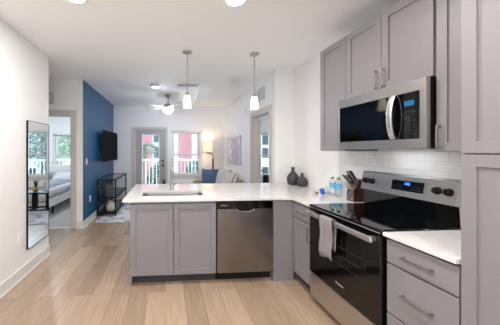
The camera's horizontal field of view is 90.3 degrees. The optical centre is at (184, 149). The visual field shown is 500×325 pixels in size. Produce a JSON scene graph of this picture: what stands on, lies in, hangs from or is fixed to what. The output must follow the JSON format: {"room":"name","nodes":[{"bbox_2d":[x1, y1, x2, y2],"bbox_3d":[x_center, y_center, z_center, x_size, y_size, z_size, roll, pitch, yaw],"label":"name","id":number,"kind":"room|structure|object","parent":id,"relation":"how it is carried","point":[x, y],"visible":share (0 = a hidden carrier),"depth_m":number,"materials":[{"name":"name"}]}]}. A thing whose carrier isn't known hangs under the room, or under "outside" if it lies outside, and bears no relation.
{"room":"kitchen","nodes":[
{"label":"kitchen","id":0,"kind":"room"},
{"bbox_2d":[0,18,48,283],"bbox_3d":[-1.703,0.075,0.238,0.140,2.720,6.130,0,0,-4],"label":"wall","id":1,"kind":"structure","parent":0,"point":[24,68],"depth_m":2.59,"materials":[{"name":"white paint"}]},
{"bbox_2d":[18,231,21,243],"bbox_3d":[-1.810,0.965,2.652,0.008,0.115,0.070,0,0,-4],"label":"wall outlet","id":2,"kind":"object","parent":1,"relation":"attached to","point":[19,233],"visible":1,"depth_m":2.64,"materials":[{"name":"white plastic"}]},
{"bbox_2d":[0,245,50,298],"bbox_3d":[-1.690,1.370,0.263,0.168,0.130,6.138,0,0,-4],"label":"baseboard","id":3,"kind":"structure","parent":1,"relation":"attached to","point":[20,274],"depth_m":2.67,"materials":[{"name":"white"}]},
{"bbox_2d":[26,120,48,249],"bbox_3d":[-1.831,0.405,3.024,0.020,1.495,0.505,0,0,-4],"label":"wall mirror","id":4,"kind":"object","parent":1,"relation":"attached to","point":[37,134],"visible":1,"depth_m":2.96,"materials":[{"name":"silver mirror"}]},
{"bbox_2d":[49,117,69,163],"bbox_3d":[-4.414,0.075,7.761,4.360,2.720,0.140,0,0,-4],"label":"wall","id":5,"kind":"structure","parent":0,"point":[57,125],"depth_m":7.71,"materials":[{"name":"white paint"}]},
{"bbox_2d":[54,134,69,163],"bbox_3d":[-3.679,0.210,7.789,1.130,1.470,0.155,0,0,-4],"label":"window","id":6,"kind":"structure","parent":5,"relation":"in","point":[55,135],"depth_m":7.79,"materials":[{"name":"white plastic"}]},
{"bbox_2d":[49,79,82,221],"bbox_3d":[-2.892,0.075,4.363,2.086,2.720,0.120,0,0,-4],"label":"wall","id":7,"kind":"structure","parent":0,"point":[67,93],"depth_m":4.37,"materials":[{"name":"white paint"}]},
{"bbox_2d":[49,227,69,228],"bbox_3d":[-2.477,1.431,4.395,0.816,0.008,0.060,0,0,-4],"label":"trim","id":8,"kind":"structure","parent":7,"relation":"attached to","point":[49,227],"depth_m":4.42,"materials":[{"name":"white"}]},
{"bbox_2d":[49,110,75,228],"bbox_3d":[-2.476,0.355,4.386,1.030,2.160,0.138,0,0,-4],"label":"trim","id":9,"kind":"structure","parent":7,"relation":"attached to","point":[52,113],"depth_m":4.35,"materials":[{"name":"grey wood"}]},
{"bbox_2d":[76,222,82,228],"bbox_3d":[-2.860,1.370,4.298,2.040,0.130,0.040,0,0,-4],"label":"baseboard","id":10,"kind":"structure","parent":7,"relation":"attached to","point":[79,225],"depth_m":4.36,"materials":[{"name":"white"}]},
{"bbox_2d":[83,80,112,220],"bbox_3d":[-2.004,0.075,5.645,0.130,2.720,2.542,0,0,-4],"label":"wall","id":11,"kind":"structure","parent":0,"point":[97,111],"depth_m":5.01,"materials":[{"name":"paint"}]},
{"bbox_2d":[83,199,113,228],"bbox_3d":[-1.930,1.370,5.640,0.040,0.130,2.522,0,0,-4],"label":"baseboard","id":12,"kind":"structure","parent":11,"relation":"attached to","point":[86,222],"depth_m":4.83,"materials":[{"name":"white wood"}]},
{"bbox_2d":[103,130,116,161],"bbox_3d":[-1.878,-0.090,5.929,0.173,0.720,1.240,0,0,-2],"label":"television","id":13,"kind":"object","parent":11,"relation":"attached to","point":[109,138],"visible":1,"depth_m":5.75,"materials":[{"name":"black plastic"}]},
{"bbox_2d":[0,198,340,324],"bbox_3d":[-2.182,1.485,2.544,8.030,0.100,10.800,0,0,-4],"label":"floor","id":14,"kind":"structure","parent":0,"point":[84,279],"depth_m":2.37,"materials":[{"name":"brown wood"}]},
{"bbox_2d":[49,164,69,213],"bbox_3d":[-3.796,0.935,6.173,1.665,1.000,2.180,0,0,-4],"label":"bed","id":15,"kind":"object","parent":14,"relation":"on","point":[59,189],"visible":0.21,"depth_m":6.01,"materials":[{"name":"white fabric"}]},
{"bbox_2d":[49,179,69,197],"bbox_3d":[-3.777,0.920,5.887,1.661,0.257,1.562,0,0,-4],"label":"duvet","id":16,"kind":"object","parent":15,"relation":"on","point":[58,187],"depth_m":5.85,"materials":[{"name":"white fabric"}]},
{"bbox_2d":[51,171,69,179],"bbox_3d":[-3.452,0.765,6.961,0.660,0.262,0.397,0,0,-4],"label":"bed pillow","id":17,"kind":"object","parent":15,"relation":"on","point":[65,174],"visible":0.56,"depth_m":6.85,"materials":[{"name":"white fabric"}]},
{"bbox_2d":[95,203,129,222],"bbox_3d":[-0.708,1.429,5.748,2.250,0.011,1.930,0,0,-4],"label":"area rug","id":18,"kind":"object","parent":14,"relation":"on","point":[123,214],"visible":0.2,"depth_m":5.14,"materials":[{"name":"white fabric"}]},
{"bbox_2d":[97,173,125,215],"bbox_3d":[-1.727,1.029,5.862,0.405,0.788,1.370,0,0,-4],"label":"console table","id":19,"kind":"object","parent":18,"relation":"on","point":[111,177],"visible":0.8,"depth_m":5.47,"materials":[{"name":"black metal"}]},
{"bbox_2d":[104,182,112,196],"bbox_3d":[-1.699,0.875,5.388,0.190,0.317,0.190,0,0,-4],"label":"lantern","id":20,"kind":"object","parent":19,"relation":"on","point":[108,190],"visible":1,"depth_m":5.32,"materials":[{"name":"grey wicker"}]},
{"bbox_2d":[100,200,121,211],"bbox_3d":[-1.727,1.363,5.862,0.353,0.010,1.318,0,0,-4],"label":"shelf","id":21,"kind":"object","parent":19,"relation":"attached to","point":[119,202],"depth_m":5.72,"materials":[{"name":"black metal"}]},
{"bbox_2d":[106,200,116,210],"bbox_3d":[-1.632,1.242,5.363,0.209,0.233,0.209,0,0,41],"label":"vase","id":22,"kind":"object","parent":19,"relation":"on","point":[110,206],"visible":0.9,"depth_m":5.29,"materials":[{"name":"grey ceramic"}]},
{"bbox_2d":[100,188,123,196],"bbox_3d":[-1.727,1.038,5.862,0.353,0.010,1.318,0,0,-4],"label":"shelf","id":23,"kind":"object","parent":19,"relation":"attached to","point":[118,190],"depth_m":5.83,"materials":[{"name":"black metal"}]},
{"bbox_2d":[101,174,122,178],"bbox_3d":[-1.727,0.648,5.862,0.353,0.010,1.318,0,0,-4],"label":"shelf","id":24,"kind":"object","parent":19,"relation":"attached to","point":[111,176],"depth_m":5.82,"materials":[{"name":"black metal"}]},
{"bbox_2d":[130,201,215,285],"bbox_3d":[-0.132,0.990,2.836,0.914,0.890,0.654,0,0,-4],"label":"base cabinet","id":25,"kind":"object","parent":14,"relation":"on","point":[166,245],"visible":0.98,"depth_m":2.55,"materials":[{"name":"grey wood"}]},
{"bbox_2d":[122,183,363,206],"bbox_3d":[0.565,0.532,2.995,2.480,0.024,1.487,0,0,-4],"label":"countertop","id":26,"kind":"structure","parent":25,"relation":"on","point":[306,196],"depth_m":2.87,"materials":[{"name":"white stone"}]},
{"bbox_2d":[143,192,201,212],"bbox_3d":[-0.138,0.640,2.903,0.734,0.190,0.364,0,0,-4],"label":"sink","id":27,"kind":"object","parent":26,"relation":"in","point":[172,193],"visible":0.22,"depth_m":3.07,"materials":[{"name":"grey metal"}]},
{"bbox_2d":[169,158,180,189],"bbox_3d":[-0.150,0.312,3.113,0.140,0.417,0.202,0,0,31],"label":"faucet","id":28,"kind":"object","parent":26,"relation":"on","point":[172,184],"visible":1,"depth_m":3.10,"materials":[{"name":"silver metal"}]},
{"bbox_2d":[287,167,298,184],"bbox_3d":[1.635,0.389,3.603,0.170,0.262,0.170,0,0,-4],"label":"vase","id":29,"kind":"object","parent":26,"relation":"on","point":[292,177],"visible":0.92,"depth_m":3.55,"materials":[{"name":"grey ceramic"}]},
{"bbox_2d":[297,173,307,186],"bbox_3d":[1.696,0.427,3.447,0.144,0.186,0.144,0,0,-4],"label":"vase","id":30,"kind":"object","parent":26,"relation":"on","point":[302,181],"visible":1,"depth_m":3.40,"materials":[{"name":"grey ceramic"}]},
{"bbox_2d":[321,186,328,193],"bbox_3d":[1.654,0.469,2.812,0.085,0.088,0.050,0,0,-19],"label":"snack packet","id":31,"kind":"object","parent":26,"relation":"on","point":[325,188],"visible":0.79,"depth_m":2.80,"materials":[{"name":"white plastic"}]},
{"bbox_2d":[329,177,335,194],"bbox_3d":[1.730,0.417,2.798,0.066,0.205,0.066,0,0,-4],"label":"water bottle","id":32,"kind":"object","parent":26,"relation":"on","point":[331,185],"visible":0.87,"depth_m":2.79,"materials":[{"name":"blue"}]},
{"bbox_2d":[335,178,341,194],"bbox_3d":[1.751,0.417,2.719,0.066,0.205,0.066,0,0,-4],"label":"water bottle","id":33,"kind":"object","parent":26,"relation":"on","point":[337,186],"visible":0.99,"depth_m":2.70,"materials":[{"name":"blue plastic"}]},
{"bbox_2d":[347,179,363,201],"bbox_3d":[1.762,0.406,2.447,0.143,0.228,0.100,0,0,-2],"label":"knife block","id":34,"kind":"object","parent":26,"relation":"on","point":[357,195],"visible":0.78,"depth_m":2.40,"materials":[{"name":"brown wood"}]},
{"bbox_2d":[203,143,213,168],"bbox_3d":[0.753,0.613,6.876,0.437,1.645,0.284,0,0,-4],"label":"floor lamp","id":35,"kind":"object","parent":14,"relation":"on","point":[207,147],"visible":0.77,"depth_m":6.77,"materials":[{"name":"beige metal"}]},
{"bbox_2d":[193,178,243,183],"bbox_3d":[0.783,1.029,5.860,0.960,0.788,1.670,0,0,-4],"label":"sofa","id":36,"kind":"object","parent":14,"relation":"on","point":[195,181],"visible":0.06,"depth_m":6.50,"materials":[{"name":"beige fabric"}]},
{"bbox_2d":[202,169,218,183],"bbox_3d":[0.698,0.735,6.320,0.480,0.466,0.210,0,0,10],"label":"throw pillow","id":37,"kind":"object","parent":36,"relation":"on","point":[208,175],"visible":0.7,"depth_m":6.27,"materials":[{"name":"blue fabric"}]},
{"bbox_2d":[215,168,230,182],"bbox_3d":[0.957,0.725,5.949,0.244,0.519,0.540,0,0,-22],"label":"throw pillow","id":38,"kind":"object","parent":36,"relation":"on","point":[221,173],"visible":0.48,"depth_m":5.91,"materials":[{"name":"beige fabric"}]},
{"bbox_2d":[223,171,237,182],"bbox_3d":[1.021,0.735,5.362,0.249,0.500,0.540,0,0,-14],"label":"throw pillow","id":39,"kind":"object","parent":36,"relation":"on","point":[230,177],"visible":0.57,"depth_m":5.22,"materials":[{"name":"beige fabric"}]},
{"bbox_2d":[216,200,272,278],"bbox_3d":[0.641,0.993,2.885,0.618,0.860,0.593,0,0,-4],"label":"dishwasher","id":40,"kind":"object","parent":14,"relation":"on","point":[244,229],"visible":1,"depth_m":2.60,"materials":[{"name":"silver metal"}]},
{"bbox_2d":[271,200,292,280],"bbox_3d":[1.089,0.990,2.665,0.228,0.890,0.058,0,0,-4],"label":"filler panel","id":41,"kind":"object","parent":14,"relation":"on","point":[282,209],"visible":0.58,"depth_m":2.64,"materials":[{"name":"grey wood"}]},
{"bbox_2d":[293,200,311,288],"bbox_3d":[1.504,0.990,2.514,0.654,0.890,0.382,0,0,-4],"label":"base cabinet","id":42,"kind":"object","parent":14,"relation":"on","point":[301,220],"visible":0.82,"depth_m":2.50,"materials":[{"name":"grey wood"}]},
{"bbox_2d":[306,171,460,324],"bbox_3d":[1.518,0.818,1.933,0.692,1.235,0.764,0,0,-4],"label":"range","id":43,"kind":"object","parent":14,"relation":"on","point":[352,287],"visible":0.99,"depth_m":1.80,"materials":[{"name":"black metal"}]},
{"bbox_2d":[319,215,336,261],"bbox_3d":[1.176,0.721,1.968,0.051,0.343,0.159,0,0,-4],"label":"dish towel","id":44,"kind":"object","parent":43,"relation":"hanging from","point":[327,240],"visible":0.98,"depth_m":1.95,"materials":[{"name":"white fabric"}]},
{"bbox_2d":[310,203,460,234],"bbox_3d":[1.518,0.527,1.933,0.593,0.029,0.764,0,0,-4],"label":"cooktop","id":45,"kind":"object","parent":43,"relation":"in","point":[371,218],"depth_m":1.80,"materials":[{"name":"black glass"}]},
{"bbox_2d":[387,238,460,324],"bbox_3d":[1.591,0.990,1.355,0.654,0.890,0.384,0,0,-4],"label":"base cabinet","id":46,"kind":"object","parent":14,"relation":"on","point":[423,288],"visible":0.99,"depth_m":1.32,"materials":[{"name":"grey wood"}]},
{"bbox_2d":[383,230,460,263],"bbox_3d":[1.603,0.532,1.357,0.656,0.024,0.385,0,0,-4],"label":"countertop","id":47,"kind":"structure","parent":46,"relation":"on","point":[443,244],"depth_m":1.36,"materials":[{"name":"white stone"}]},
{"bbox_2d":[461,0,499,324],"bbox_3d":[1.633,0.175,0.843,0.671,2.520,0.636,0,0,-4],"label":"tall cabinet","id":48,"kind":"object","parent":14,"relation":"on","point":[480,19],"visible":1,"depth_m":1.07,"materials":[{"name":"grey wood"}]},
{"bbox_2d":[113,105,268,194],"bbox_3d":[1.505,0.075,7.258,7.110,2.720,0.150,0,0,-4],"label":"wall","id":49,"kind":"structure","parent":0,"point":[207,120],"depth_m":7.04,"materials":[{"name":"white paint"}]},
{"bbox_2d":[114,195,124,199],"bbox_3d":[-0.418,1.370,7.030,3.200,0.130,0.040,0,0,-4],"label":"baseboard","id":50,"kind":"structure","parent":49,"relation":"attached to","point":[119,196],"depth_m":6.92,"materials":[{"name":"white"}]},
{"bbox_2d":[132,127,167,187],"bbox_3d":[-0.999,0.383,6.985,1.035,2.105,0.020,0,0,-4],"label":"trim","id":51,"kind":"structure","parent":49,"relation":"attached to","point":[133,128],"depth_m":6.94,"materials":[{"name":"grey wood"}]},
{"bbox_2d":[135,129,165,184],"bbox_3d":[-0.985,0.412,7.059,0.895,2.045,0.175,0,0,-4],"label":"door","id":52,"kind":"structure","parent":49,"relation":"in","point":[138,132],"depth_m":7.03,"materials":[{"name":"grey paint"}]},
{"bbox_2d":[173,180,192,183],"bbox_3d":[-0.016,0.965,7.010,0.620,0.140,0.083,0,0,-4],"label":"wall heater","id":53,"kind":"object","parent":49,"relation":"attached to","point":[185,181],"visible":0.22,"depth_m":6.97,"materials":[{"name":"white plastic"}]},
{"bbox_2d":[170,131,201,178],"bbox_3d":[0.064,0.140,7.117,0.955,1.410,0.155,0,0,-4],"label":"window","id":54,"kind":"structure","parent":49,"relation":"in","point":[181,176],"depth_m":7.13,"materials":[{"name":"white plastic"}]},
{"bbox_2d":[261,132,268,179],"bbox_3d":[2.674,0.180,7.314,1.130,1.450,0.155,0,0,-4],"label":"window","id":55,"kind":"structure","parent":49,"relation":"in","point":[262,133],"depth_m":7.31,"materials":[{"name":"white glass"}]},
{"bbox_2d":[0,0,401,106],"bbox_3d":[-0.402,-1.345,2.677,11.600,0.120,10.800,0,0,-4],"label":"ceiling","id":56,"kind":"structure","parent":0,"point":[120,48],"depth_m":2.79,"materials":[{"name":"white paint"}]},
{"bbox_2d":[68,0,86,3],"bbox_3d":[-0.908,-1.278,2.008,0.190,0.013,0.190,0,0,-4],"label":"recessed light","id":57,"kind":"object","parent":56,"relation":"in","point":[72,1],"visible":1,"depth_m":2.06,"materials":[{"name":"white plastic"}]},
{"bbox_2d":[150,84,159,88],"bbox_3d":[-0.574,-1.260,4.770,0.190,0.050,0.190,0,0,-4],"label":"flush light","id":58,"kind":"object","parent":56,"relation":"attached to","point":[155,86],"visible":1,"depth_m":4.71,"materials":[{"name":"white glass"}]},
{"bbox_2d":[145,94,181,113],"bbox_3d":[-0.332,-1.065,5.622,1.181,0.440,1.214,0,0,-4],"label":"ceiling fan","id":59,"kind":"object","parent":56,"relation":"hanging from","point":[167,108],"visible":0.99,"depth_m":5.52,"materials":[{"name":"white metal"}]},
{"bbox_2d":[182,50,191,108],"bbox_3d":[0.042,-0.917,3.142,0.124,0.735,0.124,0,0,-4],"label":"pendant light","id":60,"kind":"object","parent":56,"relation":"hanging from","point":[187,100],"visible":1,"depth_m":3.11,"materials":[{"name":"white glass"}]},
{"bbox_2d":[178,84,197,85],"bbox_3d":[0.075,-1.279,4.739,0.400,0.012,0.120,0,0,-4],"label":"ceiling vent","id":61,"kind":"object","parent":56,"relation":"in","point":[178,84],"visible":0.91,"depth_m":4.71,"materials":[{"name":"grey metal"}]},
{"bbox_2d":[225,0,246,6],"bbox_3d":[0.443,-1.278,2.049,0.190,0.013,0.190,0,0,-4],"label":"recessed light","id":62,"kind":"object","parent":56,"relation":"in","point":[231,3],"visible":1,"depth_m":2.07,"materials":[{"name":"white plastic"}]},
{"bbox_2d":[250,52,258,109],"bbox_3d":[0.940,-0.917,3.209,0.124,0.735,0.124,0,0,-4],"label":"pendant light","id":63,"kind":"object","parent":56,"relation":"hanging from","point":[254,100],"visible":1,"depth_m":3.18,"materials":[{"name":"white glass"}]},
{"bbox_2d":[224,72,271,182],"bbox_3d":[1.378,0.075,5.549,0.120,2.720,3.240,0,0,-4],"label":"wall","id":64,"kind":"structure","parent":0,"point":[236,122],"depth_m":5.37,"materials":[{"name":"white paint"}]},
{"bbox_2d":[228,135,240,164],"bbox_3d":[1.258,-0.003,6.066,0.039,0.675,1.090,0,0,-4],"label":"framed picture","id":65,"kind":"object","parent":64,"relation":"attached to","point":[234,143],"visible":1,"depth_m":5.99,"materials":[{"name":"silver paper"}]},
{"bbox_2d":[250,104,271,200],"bbox_3d":[1.454,0.343,4.419,0.138,2.185,0.995,0,0,-4],"label":"trim","id":66,"kind":"structure","parent":64,"relation":"attached to","point":[254,116],"depth_m":4.81,"materials":[{"name":"grey wood"}]},
{"bbox_2d":[259,119,263,182],"bbox_3d":[1.663,0.405,5.164,0.108,2.040,0.780,0,0,17],"label":"door","id":67,"kind":"structure","parent":64,"relation":"in","point":[260,170],"depth_m":4.80,"materials":[{"name":"grey wood"}]},
{"bbox_2d":[258,86,264,101],"bbox_3d":[1.401,-1.018,4.367,0.012,0.225,0.300,0,0,-4],"label":"air vent","id":68,"kind":"object","parent":64,"relation":"in","point":[260,97],"visible":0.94,"depth_m":4.36,"materials":[{"name":"grey metal"}]},
{"bbox_2d":[272,69,293,182],"bbox_3d":[3.373,0.075,4.014,3.870,2.720,0.120,0,0,-4],"label":"wall","id":69,"kind":"structure","parent":0,"point":[282,79],"depth_m":3.82,"materials":[{"name":"white paint"}]},
{"bbox_2d":[294,53,435,195],"bbox_3d":[2.047,0.075,0.650,0.120,2.720,6.390,0,0,-4],"label":"wall","id":70,"kind":"structure","parent":0,"point":[308,156],"depth_m":3.33,"materials":[{"name":"white paint"}]},
{"bbox_2d":[315,168,318,176],"bbox_3d":[1.789,0.305,3.233,0.008,0.115,0.070,0,0,-4],"label":"wall outlet","id":71,"kind":"object","parent":70,"relation":"attached to","point":[316,169],"visible":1,"depth_m":3.23,"materials":[{"name":"white plastic"}]},
{"bbox_2d":[320,36,377,150],"bbox_3d":[1.683,-0.537,2.477,0.328,1.096,0.376,0,0,-4],"label":"upper cabinet","id":72,"kind":"object","parent":70,"relation":"attached to","point":[332,58],"visible":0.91,"depth_m":2.47,"materials":[{"name":"grey wood"}]},
{"bbox_2d":[346,0,435,98],"bbox_3d":[1.708,-0.779,1.912,0.362,0.612,0.747,0,0,-4],"label":"upper cabinet","id":73,"kind":"object","parent":70,"relation":"attached to","point":[398,45],"visible":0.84,"depth_m":1.82,"materials":[{"name":"grey wood"}]},
{"bbox_2d":[338,76,435,148],"bbox_3d":[1.672,-0.237,1.919,0.422,0.460,0.776,0,0,-4],"label":"microwave","id":74,"kind":"object","parent":73,"relation":"attached to","point":[403,115],"visible":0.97,"depth_m":1.73,"materials":[{"name":"silver metal"}]},
{"bbox_2d":[349,151,463,180],"bbox_3d":[1.886,0.266,1.927,0.008,0.509,1.480,0,0,-4],"label":"backsplash","id":75,"kind":"structure","parent":70,"relation":"attached to","point":[422,163],"depth_m":2.00,"materials":[{"name":"tile"}]},
{"bbox_2d":[358,171,362,178],"bbox_3d":[1.838,0.275,2.465,0.008,0.115,0.115,0,0,-4],"label":"wall outlet","id":76,"kind":"object","parent":75,"relation":"attached to","point":[360,173],"visible":0.33,"depth_m":2.50,"materials":[{"name":"white plastic"}]},
{"bbox_2d":[435,0,460,151],"bbox_3d":[1.751,-0.537,1.351,0.362,1.096,0.352,0,0,-4],"label":"upper cabinet","id":77,"kind":"object","parent":70,"relation":"attached to","point":[448,12],"visible":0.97,"depth_m":1.46,"materials":[{"name":"grey wood"}]},
{"bbox_3d":[-0.824,1.575,8.287,12.000,0.220,2.250,0,0,-4],"label":"balcony slab","id":78,"kind":"object","parent":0,"visible":0},
{"bbox_2d":[142,159,197,183],"bbox_3d":[-0.357,0.900,8.748,3.660,1.130,0.060,0,0,-4],"label":"balcony railing","id":79,"kind":"object","parent":78,"relation":"on","point":[145,160],"visible":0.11,"depth_m":8.72,"materials":[{"name":"white metal"}]},
{"bbox_3d":[3.278,1.485,5.682,3.810,0.100,3.460,0,0,-4],"label":"floor","id":80,"kind":"structure","parent":0,"visible":0},
{"bbox_2d":[263,174,268,182],"bbox_3d":[2.258,1.020,6.247,0.760,0.830,0.680,0,0,-4],"label":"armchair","id":81,"kind":"object","parent":80,"relation":"on","point":[265,176],"visible":0.02,"depth_m":5.89,"materials":[{"name":"black"}]},
{"label":"outside","id":82,"kind":"structure","parent":0,"visible":0},
{"bbox_3d":[-3.696,4.735,49.161,90.000,0.200,81.400,0,0,-4],"label":"ground","id":83,"kind":"structure","parent":82,"visible":0},
{"bbox_2d":[57,141,67,163],"bbox_3d":[-8.100,0.800,14.974,3.860,7.677,4.080,0,0,-4],"label":"tree","id":84,"kind":"object","parent":83,"relation":"on","point":[58,152],"visible":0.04,"depth_m":14.63,"materials":[{"name":"green plant"}]},
{"bbox_2d":[57,136,69,158],"bbox_3d":[-5.591,0.709,12.056,2.511,7.859,2.556,0,0,-4],"label":"tree","id":85,"kind":"object","parent":83,"relation":"on","point":[61,139],"visible":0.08,"depth_m":11.63,"materials":[{"name":"green plant"}]},
{"bbox_2d":[142,142,158,183],"bbox_3d":[-2.261,2.095,13.367,2.913,5.080,2.911,0,0,-4],"label":"palm tree","id":86,"kind":"object","parent":83,"relation":"on","point":[154,145],"visible":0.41,"depth_m":13.20,"materials":[{"name":"green plant"}]},
{"bbox_2d":[146,157,158,183],"bbox_3d":[-1.855,2.625,17.241,2.575,4.198,2.630,0,0,-4],"label":"shrub","id":87,"kind":"object","parent":83,"relation":"on","point":[152,170],"visible":0.22,"depth_m":16.94,"materials":[{"name":"green plant"}]},
{"bbox_2d":[63,134,268,183],"bbox_3d":[3.632,-2.215,34.068,40.588,13.700,8.600,0,0,-4],"label":"apartment building","id":88,"kind":"structure","parent":83,"relation":"on","point":[183,143],"depth_m":29.79,"materials":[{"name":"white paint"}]},
{"bbox_2d":[185,158,197,172],"bbox_3d":[0.714,2.654,17.131,2.431,4.116,2.463,0,0,-32],"label":"shrub","id":89,"kind":"object","parent":83,"relation":"on","point":[193,163],"visible":0.08,"depth_m":16.89,"materials":[{"name":"green plant"}]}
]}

